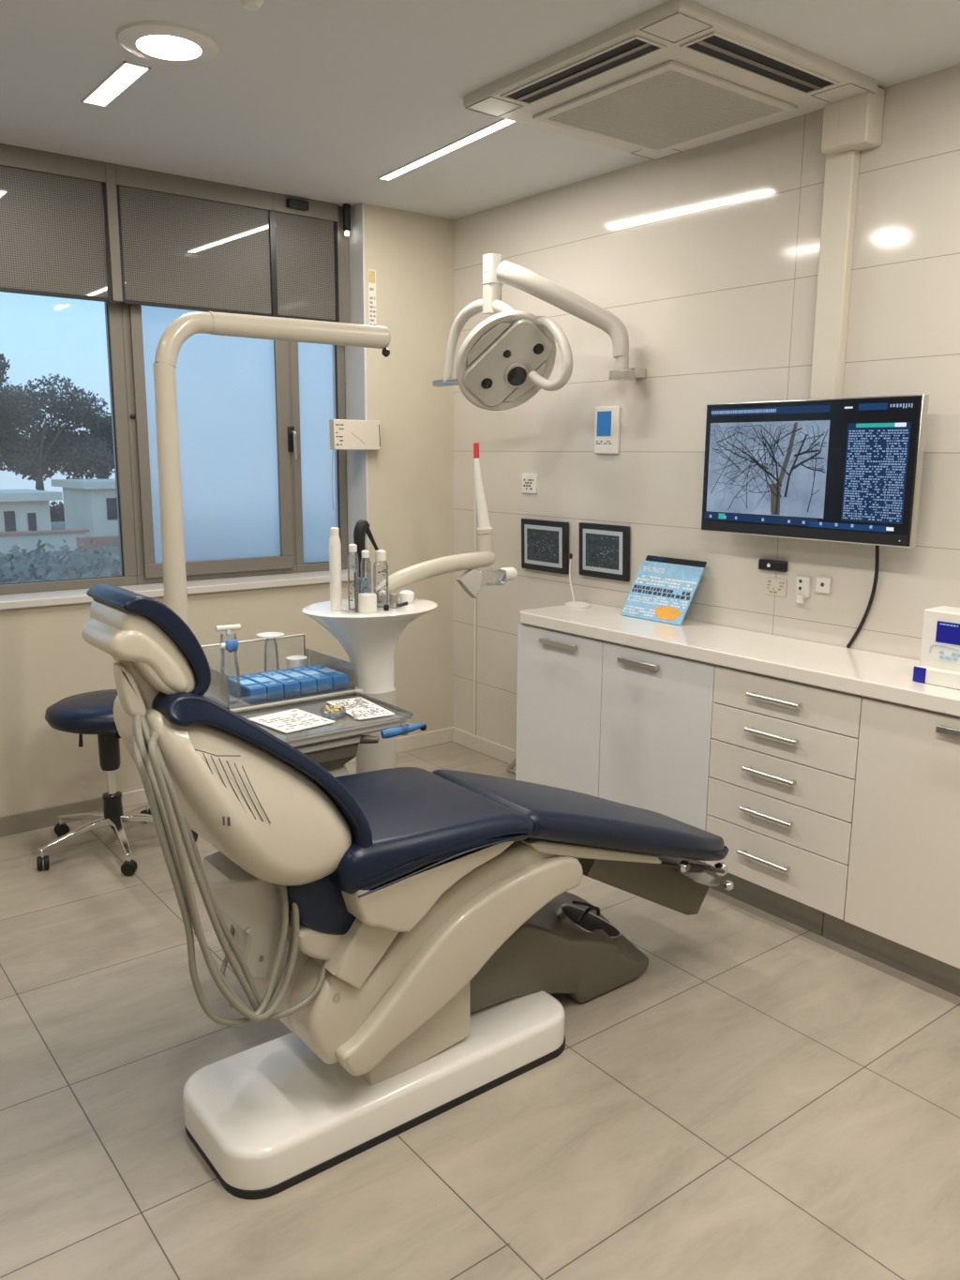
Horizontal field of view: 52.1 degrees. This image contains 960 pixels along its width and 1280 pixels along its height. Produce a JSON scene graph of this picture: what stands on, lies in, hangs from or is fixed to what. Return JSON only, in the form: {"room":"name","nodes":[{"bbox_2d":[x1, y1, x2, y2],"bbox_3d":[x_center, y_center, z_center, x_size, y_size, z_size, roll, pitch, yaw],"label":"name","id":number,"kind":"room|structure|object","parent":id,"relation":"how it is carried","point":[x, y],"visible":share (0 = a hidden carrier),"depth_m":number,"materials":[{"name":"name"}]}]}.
{"room":"dental clinic","nodes":[
{"label":"dental clinic","id":0,"kind":"room"},
{"bbox_2d":[0,203,453,816],"bbox_3d":[-2.283,-0.580,4.165,5.200,2.950,0.240,-8,13,-37],"label":"wall","id":1,"kind":"structure","parent":0,"point":[46,659],"depth_m":5.21,"materials":[{"name":"beige paint"}]},
{"bbox_2d":[0,301,137,594],"bbox_3d":[-2.273,-1.125,4.208,1.485,1.895,0.060,-8,13,-37],"label":"window","id":2,"kind":"structure","parent":1,"relation":"in","point":[114,338],"depth_m":4.65,"materials":[{"name":"grey metal"}]},
{"bbox_2d":[105,162,122,303],"bbox_3d":[-1.670,-1.832,4.442,0.045,0.585,0.100,-8,13,-37],"label":"trim","id":3,"kind":"structure","parent":1,"relation":"attached to","point":[110,168],"depth_m":4.40,"materials":[{"name":"metal"}]},
{"bbox_2d":[0,569,366,609],"bbox_3d":[-2.260,-0.148,4.238,4.030,0.035,0.245,-8,13,-37],"label":"window sill","id":4,"kind":"structure","parent":1,"relation":"attached to","point":[154,590],"depth_m":4.80,"materials":[{"name":"stone"}]},
{"bbox_2d":[120,302,296,585],"bbox_3d":[-1.339,-1.250,4.906,0.860,1.895,0.080,-8,13,-37],"label":"window","id":5,"kind":"structure","parent":1,"relation":"in","point":[233,394],"depth_m":4.98,"materials":[{"name":"clear glass"}]},
{"bbox_2d":[0,727,451,837],"bbox_3d":[-2.221,0.845,4.327,5.184,0.090,0.016,-8,13,-37],"label":"baseboard","id":6,"kind":"structure","parent":1,"relation":"attached to","point":[47,817],"depth_m":4.59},
{"bbox_2d":[130,341,347,572],"bbox_3d":[-1.192,-1.264,4.985,1.174,1.895,0.133,-8,13,-37],"label":"window","id":7,"kind":"structure","parent":1,"relation":"in","point":[317,370],"depth_m":5.31,"materials":[{"name":"clear glass"}]},
{"bbox_2d":[337,205,350,323],"bbox_3d":[-0.738,-1.931,5.175,0.083,0.650,0.070,-8,13,-37],"label":"trim","id":8,"kind":"structure","parent":1,"relation":"attached to","point":[343,241],"depth_m":5.15,"materials":[{"name":"metal"}]},
{"bbox_2d":[329,419,380,510],"bbox_3d":[-0.656,-0.923,5.187,0.282,0.466,0.058,-8,13,-37],"label":"wall box","id":9,"kind":"object","parent":1,"relation":"attached to","point":[345,434],"visible":1,"depth_m":5.13,"materials":[{"name":"plastic"}]},
{"bbox_2d":[345,202,369,572],"bbox_3d":[-0.664,-1.314,5.268,0.012,1.895,0.204,-8,13,-37],"label":"trim","id":10,"kind":"structure","parent":1,"relation":"attached to","point":[355,357],"depth_m":5.24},
{"bbox_2d":[367,269,376,325],"bbox_3d":[-0.562,-1.773,5.129,0.046,0.300,0.006,-8,13,-37],"label":"label strip","id":11,"kind":"object","parent":1,"relation":"attached to","point":[371,274],"visible":0.9,"depth_m":5.12,"materials":[{"name":"white paper"}]},
{"bbox_2d":[369,287,376,325],"bbox_3d":[-0.561,-1.738,5.133,0.034,0.190,0.001,-8,13,-37],"label":"print","id":12,"kind":"object","parent":11,"relation":"attached to","point":[371,289],"depth_m":5.13},
{"bbox_2d":[0,741,959,1279],"bbox_3d":[-0.203,1.436,1.792,5.200,0.100,6.600,-8,13,-37],"label":"floor","id":13,"kind":"structure","parent":0,"point":[772,1097],"depth_m":2.54,"materials":[{"name":"tile"}]},
{"bbox_2d":[36,689,197,875],"bbox_3d":[-1.579,0.575,4.194,0.656,0.679,0.645,-8,13,-37],"label":"stool","id":14,"kind":"object","parent":13,"relation":"on","point":[88,713],"visible":0.74,"depth_m":4.14,"materials":[{"name":"blue leather"}]},
{"bbox_2d":[200,633,426,777],"bbox_3d":[-0.587,0.579,3.163,0.518,1.069,0.740,-8,13,-37],"label":"unit","id":15,"kind":"object","parent":13,"relation":"on","point":[332,745],"visible":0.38,"depth_m":2.95,"materials":[{"name":"white metal"}]},
{"bbox_2d":[214,624,240,675],"bbox_3d":[-0.806,0.058,3.160,0.068,0.218,0.070,2,11,8],"label":"flask","id":16,"kind":"object","parent":15,"relation":"on","point":[229,627],"visible":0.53,"depth_m":3.15,"materials":[{"name":"plastic"}]},
{"bbox_2d":[219,638,240,704],"bbox_3d":[-0.768,0.096,3.017,0.064,0.198,0.064,-8,13,-37],"label":"flask","id":17,"kind":"object","parent":15,"relation":"on","point":[231,645],"visible":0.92,"depth_m":3.02,"materials":[{"name":"plastic"}]},
{"bbox_2d":[228,675,266,704],"bbox_3d":[-0.742,0.155,3.102,0.055,0.050,0.198,-8,13,-37],"label":"carton","id":18,"kind":"object","parent":15,"relation":"on","point":[251,692],"visible":0.71,"depth_m":3.04,"materials":[{"name":"blue cardboard"}]},
{"bbox_2d":[240,673,284,701],"bbox_3d":[-0.696,0.148,3.136,0.055,0.050,0.198,-8,13,-37],"label":"carton","id":19,"kind":"object","parent":15,"relation":"on","point":[274,689],"visible":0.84,"depth_m":3.07,"materials":[{"name":"blue cardboard"}]},
{"bbox_2d":[246,675,276,684],"bbox_3d":[-0.694,0.125,3.129,0.046,0.001,0.156,-8,13,-37],"label":"print","id":20,"kind":"object","parent":19,"relation":"on","point":[247,675],"depth_m":3.13},
{"bbox_2d":[256,632,284,671],"bbox_3d":[-0.705,0.058,3.317,0.092,0.162,0.092,-8,13,-37],"label":"flask","id":21,"kind":"object","parent":15,"relation":"on","point":[265,635],"visible":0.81,"depth_m":3.32,"materials":[{"name":"plastic"}]},
{"bbox_2d":[152,311,391,627],"bbox_3d":[-0.597,-0.322,2.994,0.752,1.270,0.069,-7,13,-35],"label":"pole","id":22,"kind":"object","parent":15,"relation":"attached to","point":[171,341],"visible":0.66,"depth_m":2.77,"materials":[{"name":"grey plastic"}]},
{"bbox_2d":[257,670,300,698],"bbox_3d":[-0.650,0.142,3.171,0.055,0.050,0.198,-8,13,-37],"label":"carton","id":23,"kind":"object","parent":15,"relation":"on","point":[291,686],"visible":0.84,"depth_m":3.11,"materials":[{"name":"blue cardboard"}]},
{"bbox_2d":[261,671,293,682],"bbox_3d":[-0.648,0.119,3.164,0.046,0.001,0.156,-8,13,-37],"label":"print","id":24,"kind":"object","parent":23,"relation":"on","point":[274,671],"depth_m":3.19},
{"bbox_2d":[247,708,335,733],"bbox_3d":[-0.551,0.235,2.873,0.170,0.005,0.200,-10,15,-44],"label":"pouch","id":25,"kind":"object","parent":15,"relation":"on","point":[293,720],"visible":1,"depth_m":2.86,"materials":[{"name":"white paper"}]},
{"bbox_2d":[258,709,329,730],"bbox_3d":[-0.551,0.233,2.874,0.163,0.001,0.183,-8,13,-37],"label":"print","id":26,"kind":"object","parent":25,"relation":"on","point":[294,710],"depth_m":2.86},
{"bbox_2d":[224,687,362,714],"bbox_3d":[-0.698,0.181,3.227,0.505,0.045,0.385,-8,13,-37],"label":"tray","id":27,"kind":"object","parent":15,"relation":"on","point":[243,707],"depth_m":3.08,"materials":[{"name":"grey plastic"}]},
{"bbox_2d":[273,668,316,695],"bbox_3d":[-0.605,0.136,3.206,0.055,0.050,0.198,-8,13,-37],"label":"carton","id":28,"kind":"object","parent":15,"relation":"on","point":[308,685],"visible":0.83,"depth_m":3.14,"materials":[{"name":"blue cardboard"}]},
{"bbox_2d":[280,670,309,678],"bbox_3d":[-0.609,0.111,3.207,0.046,0.001,0.135,-8,13,-37],"label":"print","id":29,"kind":"object","parent":28,"relation":"on","point":[280,670],"depth_m":3.21},
{"bbox_2d":[286,655,307,668],"bbox_3d":[-0.630,0.093,3.383,0.072,0.070,0.072,-8,13,-37],"label":"lidded pot","id":30,"kind":"object","parent":15,"relation":"on","point":[293,661],"visible":0.69,"depth_m":3.35,"materials":[{"name":"white plastic"}]},
{"bbox_2d":[289,666,332,692],"bbox_3d":[-0.559,0.130,3.241,0.055,0.050,0.198,-8,13,-37],"label":"carton","id":31,"kind":"object","parent":15,"relation":"on","point":[324,683],"visible":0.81,"depth_m":3.18,"materials":[{"name":"blue cardboard"}]},
{"bbox_2d":[239,691,413,747],"bbox_3d":[-0.482,0.237,2.941,0.450,0.044,0.340,-8,13,-37],"label":"tray","id":32,"kind":"object","parent":15,"relation":"on","point":[345,729],"depth_m":2.91,"materials":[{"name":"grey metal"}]},
{"bbox_2d":[305,663,347,691],"bbox_3d":[-0.513,0.123,3.276,0.055,0.050,0.198,-8,13,-37],"label":"carton","id":33,"kind":"object","parent":15,"relation":"on","point":[339,679],"visible":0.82,"depth_m":3.21,"materials":[{"name":"blue cardboard"}]},
{"bbox_2d":[319,705,346,718],"bbox_3d":[-0.439,0.212,2.938,0.080,0.027,0.080,-8,13,-37],"label":"glass dish","id":34,"kind":"object","parent":15,"relation":"on","point":[342,712],"visible":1,"depth_m":2.93,"materials":[{"name":"clear glass"}]},
{"bbox_2d":[326,696,395,720],"bbox_3d":[-0.369,0.209,3.019,0.120,0.005,0.240,-6,13,-31],"label":"pouch","id":35,"kind":"object","parent":15,"relation":"on","point":[368,709],"visible":0.88,"depth_m":3.02,"materials":[{"name":"white paper"}]},
{"bbox_2d":[331,698,387,716],"bbox_3d":[-0.369,0.207,3.018,0.114,0.001,0.219,-8,13,-37],"label":"print","id":36,"kind":"object","parent":35,"relation":"on","point":[363,701],"depth_m":3.03},
{"bbox_2d":[380,722,425,738],"bbox_3d":[-0.223,0.264,2.889,0.147,0.033,0.028,-7,13,-34],"label":"handpiece","id":37,"kind":"object","parent":15,"relation":"hanging from","point":[390,732],"visible":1,"depth_m":2.87,"materials":[{"name":"blue plastic"}]},
{"bbox_2d":[81,583,733,1199],"bbox_3d":[-0.015,0.485,2.768,2.002,1.408,0.556,-8,13,-37],"label":"dental chair","id":38,"kind":"object","parent":13,"relation":"on","point":[412,930],"visible":1,"depth_m":2.40,"materials":[{"name":"beige plastic"}]},
{"bbox_2d":[86,583,210,695],"bbox_3d":[-0.721,-0.001,2.135,0.176,0.227,0.260,-8,13,-37],"label":"cushion","id":39,"kind":"object","parent":38,"relation":"on","point":[158,654],"depth_m":2.04,"materials":[{"name":"blue leather"}]},
{"bbox_2d":[151,692,372,848],"bbox_3d":[-0.570,0.314,2.314,0.432,0.485,0.510,-8,13,-37],"label":"backrest cushion","id":40,"kind":"object","parent":38,"relation":"on","point":[234,783],"depth_m":2.11,"materials":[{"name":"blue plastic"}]},
{"bbox_2d":[330,767,533,894],"bbox_3d":[-0.236,0.471,2.595,0.567,0.121,0.550,-8,13,-37],"label":"seat cushion","id":41,"kind":"object","parent":38,"relation":"on","point":[428,828],"depth_m":2.44,"materials":[{"name":"blue leather"}]},
{"bbox_2d":[432,768,728,860],"bbox_3d":[0.376,0.565,3.088,1.000,0.400,0.500,-8,13,-37],"label":"cushion","id":42,"kind":"object","parent":38,"relation":"on","point":[565,824],"depth_m":2.83,"materials":[{"name":"blue leather"}]},
{"bbox_2d":[676,859,733,890],"bbox_3d":[0.735,0.750,3.220,0.330,0.161,0.194,-8,13,-37],"label":"lever","id":43,"kind":"object","parent":38,"relation":"on","point":[689,876],"depth_m":3.24,"materials":[{"name":"silver metal"}]},
{"bbox_2d":[301,442,517,773],"bbox_3d":[-0.178,0.174,3.522,0.965,1.735,0.384,-8,13,-37],"label":"cuspidor unit","id":44,"kind":"object","parent":13,"relation":"on","point":[369,640],"depth_m":3.34,"materials":[{"name":"white plastic"}]},
{"bbox_2d":[329,527,342,610],"bbox_3d":[-0.469,-0.230,3.188,0.038,0.269,0.038,-8,13,-37],"label":"bottle","id":45,"kind":"object","parent":44,"relation":"on","point":[335,547],"visible":1,"depth_m":3.17,"materials":[{"name":"white plastic"}]},
{"bbox_2d":[347,543,359,610],"bbox_3d":[-0.414,-0.206,3.211,0.036,0.214,0.036,-8,13,-37],"label":"spray bottle","id":46,"kind":"object","parent":44,"relation":"on","point":[353,548],"visible":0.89,"depth_m":3.21,"materials":[{"name":"clear plastic"}]},
{"bbox_2d":[353,519,378,606],"bbox_3d":[-0.373,-0.256,3.272,0.101,0.291,0.048,-8,13,-37],"label":"brush","id":47,"kind":"object","parent":44,"relation":"on","point":[362,526],"visible":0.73,"depth_m":3.24,"materials":[{"name":"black plastic"}]},
{"bbox_2d":[358,592,376,613],"bbox_3d":[-0.364,-0.120,3.177,0.060,0.058,0.059,-8,13,-37],"label":"plastic cup","id":48,"kind":"object","parent":44,"relation":"on","point":[367,601],"visible":1,"depth_m":3.15,"materials":[{"name":"white plastic"}]},
{"bbox_2d":[301,597,437,692],"bbox_3d":[-0.369,0.046,3.347,0.480,0.330,0.384,-8,13,-37],"label":"basin","id":49,"kind":"object","parent":44,"relation":"in","point":[369,640],"depth_m":3.26,"materials":[{"name":"white ceramic"}]},
{"bbox_2d":[373,549,389,607],"bbox_3d":[-0.331,-0.205,3.276,0.050,0.189,0.050,-8,13,-37],"label":"spray bottle","id":50,"kind":"object","parent":44,"relation":"on","point":[380,554],"visible":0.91,"depth_m":3.28,"materials":[{"name":"clear plastic"}]},
{"bbox_2d":[515,622,606,797],"bbox_3d":[0.511,0.328,4.575,0.472,0.794,0.562,-8,13,-37],"label":"base cabinet","id":51,"kind":"object","parent":13,"relation":"on","point":[559,694],"visible":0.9,"depth_m":4.43,"materials":[{"name":"laminate"}]},
{"bbox_2d":[598,641,718,862],"bbox_3d":[0.864,0.415,4.127,0.472,0.794,0.591,-8,13,-37],"label":"base cabinet","id":52,"kind":"object","parent":13,"relation":"on","point":[656,708],"visible":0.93,"depth_m":3.97,"materials":[{"name":"laminate"}]},
{"bbox_2d":[681,858,824,935],"bbox_3d":[0.877,0.860,4.264,0.370,0.128,1.625,-8,13,-37],"label":"plinth","id":53,"kind":"object","parent":13,"relation":"on","point":[805,916],"visible":0.11,"depth_m":3.69,"materials":[{"name":"grey laminate"}]},
{"bbox_2d":[704,664,865,919],"bbox_3d":[1.226,0.507,3.658,0.482,0.794,0.607,-8,13,-37],"label":"base cabinet","id":54,"kind":"object","parent":13,"relation":"on","point":[784,755],"visible":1,"depth_m":3.50,"materials":[{"name":"grey laminate"}]},
{"bbox_2d":[822,912,959,996],"bbox_3d":[1.783,1.084,3.113,0.370,0.128,1.332,-8,13,-37],"label":"plinth","id":55,"kind":"object","parent":13,"relation":"on","point":[941,974],"visible":0.24,"depth_m":3.31,"materials":[{"name":"grey laminate"}]},
{"bbox_2d":[844,696,959,968],"bbox_3d":[1.604,0.598,3.187,0.472,0.794,0.612,-8,13,-37],"label":"base cabinet","id":56,"kind":"object","parent":13,"relation":"on","point":[903,888],"visible":0.98,"depth_m":3.15,"materials":[{"name":"grey laminate"}]},
{"bbox_3d":[1.974,0.690,2.716,0.472,0.794,0.599,-8,13,-37],"label":"base cabinet","id":57,"kind":"object","parent":13,"relation":"on","visible":0},
{"bbox_2d":[519,602,959,716],"bbox_3d":[1.270,0.093,3.542,0.461,0.052,3.025,-8,13,-37],"label":"countertop","id":58,"kind":"structure","parent":57,"relation":"on","point":[875,675],"depth_m":3.68,"materials":[{"name":"stone"}]},
{"bbox_2d":[564,553,590,607],"bbox_3d":[0.470,-0.286,4.702,0.110,0.248,0.143,-8,13,-37],"label":"gooseneck stand","id":59,"kind":"object","parent":58,"relation":"on","point":[573,604],"visible":1,"depth_m":4.71,"materials":[{"name":"white plastic"}]},
{"bbox_2d":[620,555,707,625],"bbox_3d":[0.805,-0.224,4.336,0.126,0.270,0.377,-8,13,-37],"label":"brochure","id":60,"kind":"object","parent":58,"relation":"on","point":[662,592],"visible":1,"depth_m":4.32,"materials":[{"name":"blue paper"}]},
{"bbox_2d":[622,566,696,617],"bbox_3d":[0.794,-0.207,4.333,0.091,0.204,0.358,-8,13,-37],"label":"print","id":61,"kind":"object","parent":60,"relation":"attached to","point":[655,591],"depth_m":4.33,"materials":[{"name":"blue paper"}]},
{"bbox_2d":[632,584,691,600],"bbox_3d":[0.797,-0.211,4.331,0.014,0.031,0.336,-8,13,-37],"label":"print","id":62,"kind":"object","parent":60,"relation":"attached to","point":[652,592],"depth_m":4.33,"materials":[{"name":"grey"}]},
{"bbox_2d":[654,606,681,619],"bbox_3d":[0.814,-0.116,4.265,0.024,0.055,0.156,-8,13,-37],"label":"picture","id":63,"kind":"object","parent":60,"relation":"attached to","point":[660,612],"depth_m":4.26},
{"bbox_2d":[912,605,959,690],"bbox_3d":[1.538,0.028,3.122,0.158,0.234,0.245,-8,13,-37],"label":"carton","id":64,"kind":"object","parent":58,"relation":"on","point":[940,657],"visible":1,"depth_m":3.13,"materials":[{"name":"white cardboard"}]},
{"bbox_2d":[917,665,959,690],"bbox_3d":[1.492,0.126,3.101,0.033,0.049,0.238,-8,13,-37],"label":"box","id":65,"kind":"object","parent":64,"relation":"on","point":[946,676],"depth_m":3.12,"materials":[{"name":"white plastic"}]},
{"bbox_2d":[0,0,959,219],"bbox_3d":[-0.255,-1.579,1.318,5.200,0.100,6.840,-8,13,-37],"label":"ceiling","id":66,"kind":"structure","parent":0,"point":[322,100],"depth_m":3.36,"materials":[{"name":"paint"}]},
{"bbox_2d":[0,143,112,301],"bbox_3d":[-2.023,-1.775,4.144,0.885,0.590,0.050,-8,13,-37],"label":"window blind","id":67,"kind":"object","parent":66,"relation":"hanging from","point":[54,231],"visible":1,"depth_m":4.26,"materials":[{"name":"grey fabric"}]},
{"bbox_2d":[81,60,150,106],"bbox_3d":[-1.273,-1.931,3.422,0.087,0.005,0.472,-8,13,-37],"label":"recessed light","id":68,"kind":"object","parent":66,"relation":"in","point":[126,74],"visible":1,"depth_m":3.40,"materials":[{"name":"white plastic"}]},
{"bbox_2d":[117,21,218,64],"bbox_3d":[-0.970,-1.852,3.065,0.300,0.023,0.300,-8,13,-37],"label":"recessed light","id":69,"kind":"object","parent":66,"relation":"in","point":[164,42],"visible":1,"depth_m":3.02,"materials":[{"name":"white plastic"}]},
{"bbox_2d":[137,34,199,60],"bbox_3d":[-0.970,-1.850,3.065,0.186,0.019,0.186,-8,13,-37],"label":"diffuser","id":70,"kind":"object","parent":69,"relation":"attached to","point":[159,47],"depth_m":3.05,"materials":[{"name":"white plastic"}]},
{"bbox_2d":[115,164,275,316],"bbox_3d":[-1.336,-1.869,4.665,0.760,0.590,0.050,-8,13,-37],"label":"window blind","id":71,"kind":"object","parent":66,"relation":"hanging from","point":[187,243],"visible":0.86,"depth_m":4.64,"materials":[{"name":"grey fabric"}]},
{"bbox_2d":[271,192,339,322],"bbox_3d":[-0.891,-1.930,5.004,0.365,0.590,0.050,-8,13,-37],"label":"window blind","id":72,"kind":"object","parent":66,"relation":"hanging from","point":[306,255],"visible":0.84,"depth_m":5.00,"materials":[{"name":"grey fabric"}]},
{"bbox_2d":[377,118,515,180],"bbox_3d":[-0.154,-2.059,4.142,0.057,0.005,1.052,-7,13,-33],"label":"recessed light","id":73,"kind":"object","parent":66,"relation":"in","point":[503,123],"visible":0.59,"depth_m":4.10,"materials":[{"name":"white plastic"}]},
{"bbox_2d":[463,0,877,160],"bbox_3d":[0.647,-1.899,3.439,1.020,0.047,1.020,-8,13,-37],"label":"air conditioner","id":74,"kind":"object","parent":66,"relation":"attached to","point":[674,77],"visible":1,"depth_m":3.29,"materials":[{"name":"plastic"}]},
{"bbox_2d":[546,69,782,149],"bbox_3d":[0.660,-1.901,3.546,0.600,0.007,0.600,-8,13,-37],"label":"grille","id":75,"kind":"object","parent":74,"relation":"attached to","point":[664,109],"depth_m":3.52,"materials":[{"name":"plastic"}]},
{"bbox_2d":[452,64,959,750],"bbox_3d":[1.840,-0.418,3.192,0.120,3.050,6.840,-8,13,-37],"label":"wall","id":76,"kind":"structure","parent":0,"point":[707,256],"depth_m":4.10,"materials":[{"name":"tile"}]},
{"bbox_2d":[472,478,477,735],"bbox_3d":[-0.029,-0.240,5.570,0.016,1.610,0.021,-8,13,-37],"label":"conduit","id":77,"kind":"object","parent":76,"relation":"attached to","point":[475,503],"visible":0.72,"depth_m":5.60,"materials":[{"name":"beige plastic"}]},
{"bbox_2d":[451,726,516,764],"bbox_3d":[0.168,0.647,5.470,0.016,0.088,1.100,-8,13,-37],"label":"baseboard","id":78,"kind":"structure","parent":76,"relation":"attached to","point":[490,748],"depth_m":5.64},
{"bbox_2d":[521,473,537,494],"bbox_3d":[0.256,-0.811,5.096,0.011,0.101,0.114,-8,13,-37],"label":"light switch","id":79,"kind":"object","parent":76,"relation":"attached to","point":[529,480],"visible":1,"depth_m":5.09,"materials":[{"name":"white plastic"}]},
{"bbox_2d":[432,253,646,410],"bbox_3d":[0.190,-1.377,4.417,1.062,0.673,0.395,5,12,23],"label":"lamp","id":80,"kind":"object","parent":76,"relation":"attached to","point":[506,359],"visible":1,"depth_m":4.36,"materials":[{"name":"plastic"}]},
{"bbox_2d":[521,518,569,574],"bbox_3d":[0.330,-0.483,5.039,0.022,0.260,0.359,-8,13,-37],"label":"picture frame","id":81,"kind":"object","parent":76,"relation":"attached to","point":[545,544],"visible":1,"depth_m":5.02,"materials":[{"name":"black plastic"}]},
{"bbox_2d":[527,527,558,563],"bbox_3d":[0.321,-0.483,5.032,0.001,0.162,0.252,-8,13,-37],"label":"photograph","id":82,"kind":"object","parent":81,"relation":"attached to","point":[542,543],"depth_m":5.03,"materials":[{"name":"grey paper"}]},
{"bbox_2d":[578,522,630,581],"bbox_3d":[0.592,-0.424,4.705,0.022,0.257,0.337,-8,13,-37],"label":"picture frame","id":83,"kind":"object","parent":76,"relation":"attached to","point":[604,549],"visible":1,"depth_m":4.68,"materials":[{"name":"black plastic"}]},
{"bbox_2d":[586,532,618,570],"bbox_3d":[0.583,-0.424,4.698,0.001,0.159,0.230,-8,13,-37],"label":"photograph","id":84,"kind":"object","parent":83,"relation":"attached to","point":[602,549],"depth_m":4.70,"materials":[{"name":"grey paper"}]},
{"bbox_2d":[594,406,620,453],"bbox_3d":[0.596,-0.983,4.607,0.024,0.218,0.154,-8,13,-37],"label":"controller","id":85,"kind":"object","parent":76,"relation":"attached to","point":[608,418],"visible":1,"depth_m":4.59,"materials":[{"name":"white plastic"}]},
{"bbox_2d":[758,558,787,572],"bbox_3d":[1.180,-0.300,3.962,0.023,0.043,0.130,-8,13,-37],"label":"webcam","id":86,"kind":"object","parent":76,"relation":"attached to","point":[763,564],"visible":1,"depth_m":3.95,"materials":[{"name":"black plastic"}]},
{"bbox_2d":[765,577,787,597],"bbox_3d":[1.196,-0.213,3.970,0.006,0.070,0.097,-8,13,-37],"label":"wall socket","id":87,"kind":"object","parent":76,"relation":"attached to","point":[777,587],"visible":1,"depth_m":3.97,"materials":[{"name":"grey plastic"}]},
{"bbox_2d":[795,575,811,603],"bbox_3d":[1.264,-0.197,3.861,0.034,0.104,0.060,-8,13,-37],"label":"wall socket","id":88,"kind":"object","parent":76,"relation":"attached to","point":[803,589],"visible":1,"depth_m":3.85,"materials":[{"name":"white plastic"}]},
{"bbox_2d":[701,394,929,547],"bbox_3d":[1.249,-0.640,3.701,0.154,0.510,0.910,-8,13,-37],"label":"television","id":89,"kind":"object","parent":76,"relation":"attached to","point":[846,470],"visible":1,"depth_m":3.59,"materials":[{"name":"plastic"}]},
{"bbox_2d":[707,420,830,518],"bbox_3d":[1.093,-0.658,3.777,0.001,0.352,0.541,-8,13,-37],"label":"picture","id":90,"kind":"object","parent":89,"relation":"attached to","point":[802,477],"depth_m":3.77},
{"bbox_2d":[815,576,831,593],"bbox_3d":[1.325,-0.212,3.791,0.019,0.060,0.060,-8,13,-37],"label":"wall socket","id":91,"kind":"object","parent":76,"relation":"attached to","point":[823,584],"visible":1,"depth_m":3.78,"materials":[{"name":"white plastic"}]},
{"bbox_2d":[809,86,885,399],"bbox_3d":[1.300,-1.376,3.544,0.103,1.095,0.195,-8,13,-37],"label":"trunk","id":92,"kind":"object","parent":76,"relation":"attached to","point":[851,126],"visible":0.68,"depth_m":3.55,"materials":[{"name":"beige plastic"}]},
{"bbox_2d":[846,544,879,647],"bbox_3d":[1.428,-0.178,3.655,0.028,0.441,0.111,-5,12,-25],"label":"cable","id":93,"kind":"object","parent":76,"relation":"attached to","point":[877,564],"visible":0.92,"depth_m":3.63,"materials":[{"name":"black rubber"}]},
{"label":"outside","id":94,"kind":"structure","parent":0,"visible":0},
{"bbox_2d":[0,520,98,574],"bbox_3d":[-2.358,-3.122,33.062,150.000,0.200,38.000,-8,13,-37],"label":"ground","id":95,"kind":"structure","parent":94,"point":[60,524],"depth_m":39.23,"materials":[{"name":"grey"}]},
{"bbox_2d":[0,353,12,406],"bbox_3d":[-17.098,-6.765,33.942,2.128,6.455,2.301,-8,13,-37],"label":"tree","id":96,"kind":"object","parent":95,"relation":"on","point":[4,365],"visible":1,"depth_m":33.98,"materials":[{"name":"green plant"}]},
{"bbox_2d":[0,489,62,531],"bbox_3d":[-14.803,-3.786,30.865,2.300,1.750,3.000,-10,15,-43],"label":"house","id":97,"kind":"structure","parent":95,"relation":"on","point":[20,509],"depth_m":30.02,"materials":[{"name":"grey"}]},
{"bbox_2d":[0,528,90,554],"bbox_3d":[-14.288,-2.844,28.944,5.300,0.620,0.500,-8,13,-37],"label":"wall","id":98,"kind":"structure","parent":95,"relation":"on","point":[28,540],"depth_m":29.55,"materials":[{"name":"white paint"}]},
{"bbox_2d":[0,373,114,490],"bbox_3d":[-17.484,-7.420,38.685,5.935,5.995,4.380,-8,13,-37],"label":"tree","id":99,"kind":"object","parent":95,"relation":"on","point":[33,456],"visible":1,"depth_m":38.46,"materials":[{"name":"green plant"}]},
{"bbox_2d":[49,500,64,521],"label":"window","id":100,"kind":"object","parent":95,"relation":"on","point":[57,513],"visible":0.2,"depth_m":42.64,"materials":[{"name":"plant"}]},
{"bbox_2d":[0,539,121,583],"bbox_3d":[-11.149,-1.343,20.059,18.231,1.302,10.242,-8,13,-37],"label":"hedge","id":101,"kind":"object","parent":95,"relation":"on","point":[20,566],"visible":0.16,"depth_m":22.66,"materials":[{"name":"green plant"}]},
{"bbox_2d":[50,479,119,536],"bbox_3d":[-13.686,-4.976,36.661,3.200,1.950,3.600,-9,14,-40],"label":"house","id":102,"kind":"structure","parent":95,"relation":"on","point":[90,504],"depth_m":35.14,"materials":[{"name":"grey"}]},
{"bbox_2d":[72,408,114,479],"bbox_3d":[-16.792,-7.856,43.879,2.274,4.961,2.818,1,11,6],"label":"tree","id":103,"kind":"object","parent":95,"relation":"on","point":[105,433],"visible":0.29,"depth_m":43.24,"materials":[{"name":"green plant"}]},
{"bbox_2d":[75,535,119,553],"bbox_3d":[-9.547,-2.811,28.947,4.400,0.620,0.300,-8,13,-37],"label":"wall","id":104,"kind":"structure","parent":95,"relation":"on","point":[101,541],"depth_m":27.78,"materials":[{"name":"white paint"}]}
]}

